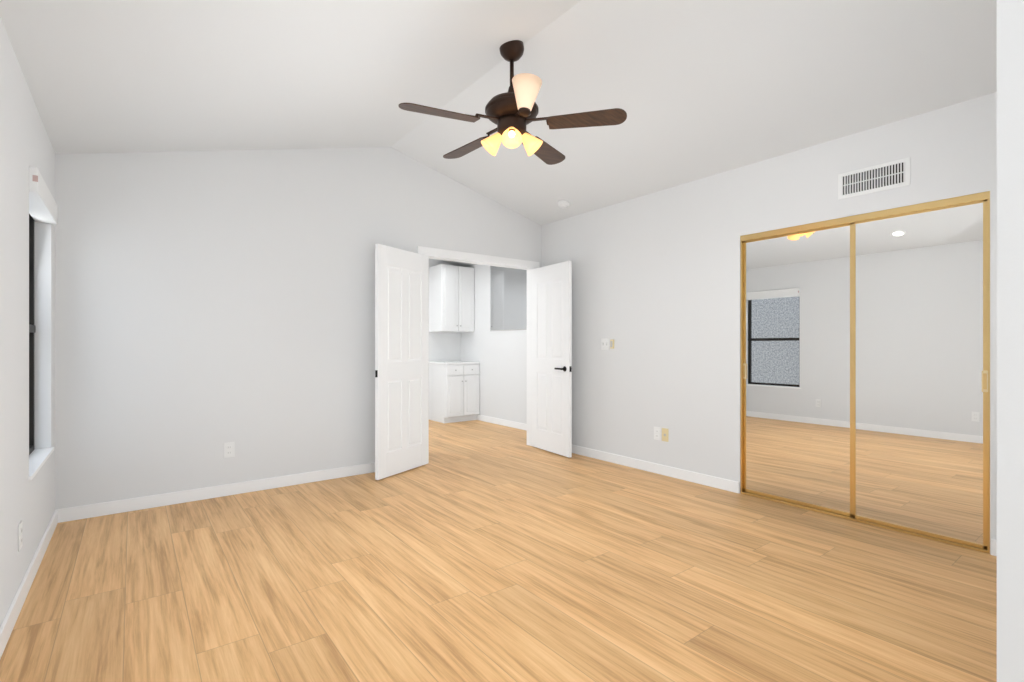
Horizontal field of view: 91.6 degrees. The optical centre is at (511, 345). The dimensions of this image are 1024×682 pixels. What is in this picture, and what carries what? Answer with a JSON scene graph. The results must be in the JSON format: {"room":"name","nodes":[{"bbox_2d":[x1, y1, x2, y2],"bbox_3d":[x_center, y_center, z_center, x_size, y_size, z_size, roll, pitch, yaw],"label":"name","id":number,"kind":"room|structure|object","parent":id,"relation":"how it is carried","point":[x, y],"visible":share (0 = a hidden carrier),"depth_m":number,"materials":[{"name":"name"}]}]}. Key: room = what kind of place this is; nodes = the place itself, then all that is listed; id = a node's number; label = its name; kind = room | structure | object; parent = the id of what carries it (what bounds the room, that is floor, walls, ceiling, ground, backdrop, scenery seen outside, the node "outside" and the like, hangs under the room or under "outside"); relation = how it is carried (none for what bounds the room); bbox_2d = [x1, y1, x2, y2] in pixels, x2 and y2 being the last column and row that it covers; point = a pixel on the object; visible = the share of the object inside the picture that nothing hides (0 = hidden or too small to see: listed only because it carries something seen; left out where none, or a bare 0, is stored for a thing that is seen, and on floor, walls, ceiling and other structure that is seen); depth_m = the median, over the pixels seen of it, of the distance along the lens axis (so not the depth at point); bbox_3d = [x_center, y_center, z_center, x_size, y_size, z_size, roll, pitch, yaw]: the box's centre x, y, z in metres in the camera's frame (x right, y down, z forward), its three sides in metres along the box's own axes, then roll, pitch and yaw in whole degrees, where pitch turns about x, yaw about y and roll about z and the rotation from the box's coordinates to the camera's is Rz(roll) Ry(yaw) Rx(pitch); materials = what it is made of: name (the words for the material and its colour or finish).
{"room":"empty bedroom","nodes":[
{"label":"empty bedroom","id":0,"kind":"room"},
{"bbox_2d":[0,17,54,626],"bbox_3d":[-1.294,-0.472,0.916,0.150,3.250,5.970,0,0,-37],"label":"wall","id":1,"kind":"structure","parent":0,"point":[25,143],"depth_m":2.25,"materials":[{"name":"white paint"}]},
{"bbox_2d":[18,521,22,550],"bbox_3d":[-2.181,0.843,2.208,0.008,0.116,0.072,0,0,-37],"label":"electrical outlet","id":2,"kind":"object","parent":1,"relation":"attached to","point":[20,532],"visible":1,"depth_m":2.19,"materials":[{"name":"white plastic"}]},
{"bbox_2d":[0,509,59,658],"bbox_3d":[-1.239,1.109,0.977,0.013,0.088,5.700,0,0,-37],"label":"baseboard","id":3,"kind":"structure","parent":1,"relation":"attached to","point":[10,619],"depth_m":2.26,"materials":[{"name":"white wood"}]},
{"bbox_2d":[28,166,57,480],"bbox_3d":[-2.631,-0.113,2.713,0.156,1.528,0.870,0,0,-37],"label":"window","id":4,"kind":"structure","parent":1,"relation":"in","point":[43,207],"depth_m":2.94,"materials":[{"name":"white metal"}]},
{"bbox_2d":[55,147,541,509],"bbox_3d":[-1.164,-0.472,4.695,4.942,3.250,0.120,0,0,-37],"label":"wall","id":5,"kind":"structure","parent":0,"point":[208,304],"depth_m":3.83,"materials":[{"name":"white paint"}]},
{"bbox_2d":[60,462,374,522],"bbox_3d":[-1.931,1.109,4.024,2.563,0.088,0.016,0,0,-37],"label":"baseboard","id":6,"kind":"structure","parent":5,"relation":"attached to","point":[85,512],"depth_m":3.73,"materials":[{"name":"white wood"}]},
{"bbox_2d":[224,442,233,457],"bbox_3d":[-2.182,0.803,3.838,0.072,0.116,0.008,0,0,-37],"label":"electrical outlet","id":7,"kind":"object","parent":5,"relation":"attached to","point":[228,449],"visible":1,"depth_m":3.83,"materials":[{"name":"white plastic"}]},
{"bbox_2d":[375,244,428,479],"bbox_3d":[-0.990,0.136,4.536,0.041,2.010,0.694,0,0,29],"label":"door","id":8,"kind":"structure","parent":5,"relation":"in","point":[401,360],"depth_m":4.48,"materials":[{"name":"white wood"}]},
{"bbox_2d":[417,246,539,445],"bbox_3d":[-0.340,0.095,5.324,1.544,2.117,0.148,0,0,-37],"label":"door frame","id":9,"kind":"structure","parent":5,"relation":"attached to","point":[456,256],"depth_m":5.59,"materials":[{"name":"white wood"}]},
{"bbox_2d":[532,261,571,457],"bbox_3d":[0.417,0.136,5.377,0.135,2.010,0.694,0,0,-31],"label":"door","id":10,"kind":"structure","parent":5,"relation":"in","point":[551,358],"depth_m":5.33,"materials":[{"name":"white wood"}]},
{"bbox_2d":[429,258,460,361],"bbox_3d":[-1.985,-0.472,7.339,3.040,3.250,0.120,0,0,-37],"label":"wall","id":11,"kind":"structure","parent":0,"point":[443,346],"depth_m":7.94,"materials":[{"name":"white paint"}]},
{"bbox_2d":[461,264,526,423],"bbox_3d":[-0.027,-0.472,7.179,0.120,3.250,2.450,0,0,-37],"label":"wall","id":12,"kind":"structure","parent":0,"point":[500,357],"depth_m":7.39,"materials":[{"name":"white paint"}]},
{"bbox_2d":[477,415,526,430],"bbox_3d":[-0.084,1.109,7.145,0.013,0.088,2.467,0,0,-37],"label":"baseboard","id":13,"kind":"structure","parent":12,"relation":"attached to","point":[498,421],"depth_m":7.20,"materials":[{"name":"white wood"}]},
{"bbox_2d":[490,266,526,330],"bbox_3d":[0.141,-0.717,6.854,0.008,1.000,1.550,0,0,-37],"label":"wall opening","id":14,"kind":"object","parent":12,"relation":"attached to","point":[508,299],"visible":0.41,"depth_m":7.10,"materials":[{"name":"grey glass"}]},
{"bbox_2d":[0,420,996,681],"bbox_3d":[-0.210,1.213,3.429,5.222,0.120,8.750,0,0,-37],"label":"floor","id":15,"kind":"structure","parent":0,"point":[474,550],"depth_m":2.37,"materials":[{"name":"brown wood"}]},
{"bbox_2d":[429,264,479,422],"bbox_3d":[-0.897,-0.037,7.720,0.599,2.380,0.586,0,0,-37],"label":"kitchen cabinets","id":16,"kind":"object","parent":15,"relation":"on","point":[454,391],"visible":0.96,"depth_m":7.57,"materials":[{"name":"white wood"}]},
{"bbox_2d":[0,0,996,266],"bbox_3d":[-0.210,-1.663,3.429,5.222,0.986,8.750,0,0,-37],"label":"ceiling","id":17,"kind":"structure","parent":0,"point":[697,89],"depth_m":2.90,"materials":[{"name":"white paint"}]},
{"bbox_2d":[399,40,626,164],"bbox_3d":[-0.056,-1.509,3.101,1.315,0.679,1.231,0,0,-37],"label":"fan","id":18,"kind":"object","parent":17,"relation":"hanging from","point":[512,113],"visible":1,"depth_m":2.97,"materials":[{"name":"brown wood"}]},
{"bbox_2d":[558,200,569,208],"bbox_3d":[0.530,-1.444,5.086,0.125,0.066,0.128,0,0,-37],"label":"smoke detector","id":19,"kind":"object","parent":17,"relation":"attached to","point":[563,204],"visible":1,"depth_m":5.05,"materials":[{"name":"white plastic"}]},
{"bbox_2d":[542,92,996,553],"bbox_3d":[1.874,-0.472,4.293,0.640,3.250,4.205,0,0,-37],"label":"wall","id":20,"kind":"structure","parent":0,"point":[656,287],"depth_m":4.16,"materials":[{"name":"white paint"}]},
{"bbox_2d":[601,338,608,349],"bbox_3d":[0.931,-0.017,4.989,0.015,0.116,0.098,0,0,-37],"label":"light switch","id":21,"kind":"object","parent":20,"relation":"attached to","point":[604,343],"depth_m":4.99,"materials":[{"name":"white plastic"}]},
{"bbox_2d":[610,340,613,348],"bbox_3d":[0.988,-0.017,4.906,0.024,0.090,0.035,0,0,-37],"label":"light switch","id":22,"kind":"object","parent":20,"relation":"attached to","point":[611,341],"depth_m":4.90,"materials":[{"name":"white plastic"}]},
{"bbox_2d":[572,445,738,492],"bbox_3d":[1.046,1.109,4.818,0.040,0.088,2.366,0,0,-37],"label":"baseboard","id":23,"kind":"structure","parent":20,"relation":"attached to","point":[716,482],"depth_m":4.44,"materials":[{"name":"white wood"}]},
{"bbox_2d":[654,427,667,441],"bbox_3d":[1.336,0.793,4.463,0.008,0.116,0.154,0,0,-37],"label":"electrical outlet","id":24,"kind":"object","parent":20,"relation":"attached to","point":[657,433],"visible":1,"depth_m":4.47,"materials":[{"name":"white plastic"}]},
{"bbox_2d":[740,191,989,553],"bbox_3d":[2.238,0.147,3.338,0.060,2.012,1.425,0,0,-37],"label":"mirrored closet doors","id":25,"kind":"structure","parent":20,"relation":"in","point":[865,368],"depth_m":3.19,"materials":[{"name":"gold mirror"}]},
{"bbox_2d":[838,157,909,199],"bbox_3d":[2.307,-1.067,3.186,0.015,0.170,0.390,0,0,-37],"label":"air vent","id":26,"kind":"object","parent":20,"relation":"in","point":[883,176],"visible":1,"depth_m":3.17,"materials":[{"name":"white plastic"}]},
{"bbox_2d":[991,539,996,555],"bbox_3d":[2.758,1.109,2.594,0.016,0.088,0.381,0,0,-37],"label":"baseboard","id":27,"kind":"structure","parent":20,"relation":"attached to","point":[993,542],"depth_m":2.73,"materials":[{"name":"white wood"}]},
{"bbox_2d":[997,0,1023,681],"bbox_3d":[1.974,-0.472,0.690,4.772,3.250,1.645,0,0,-37],"label":"wall","id":28,"kind":"structure","parent":0,"point":[1010,340],"depth_m":0.84,"materials":[{"name":"white paint"}]}
]}

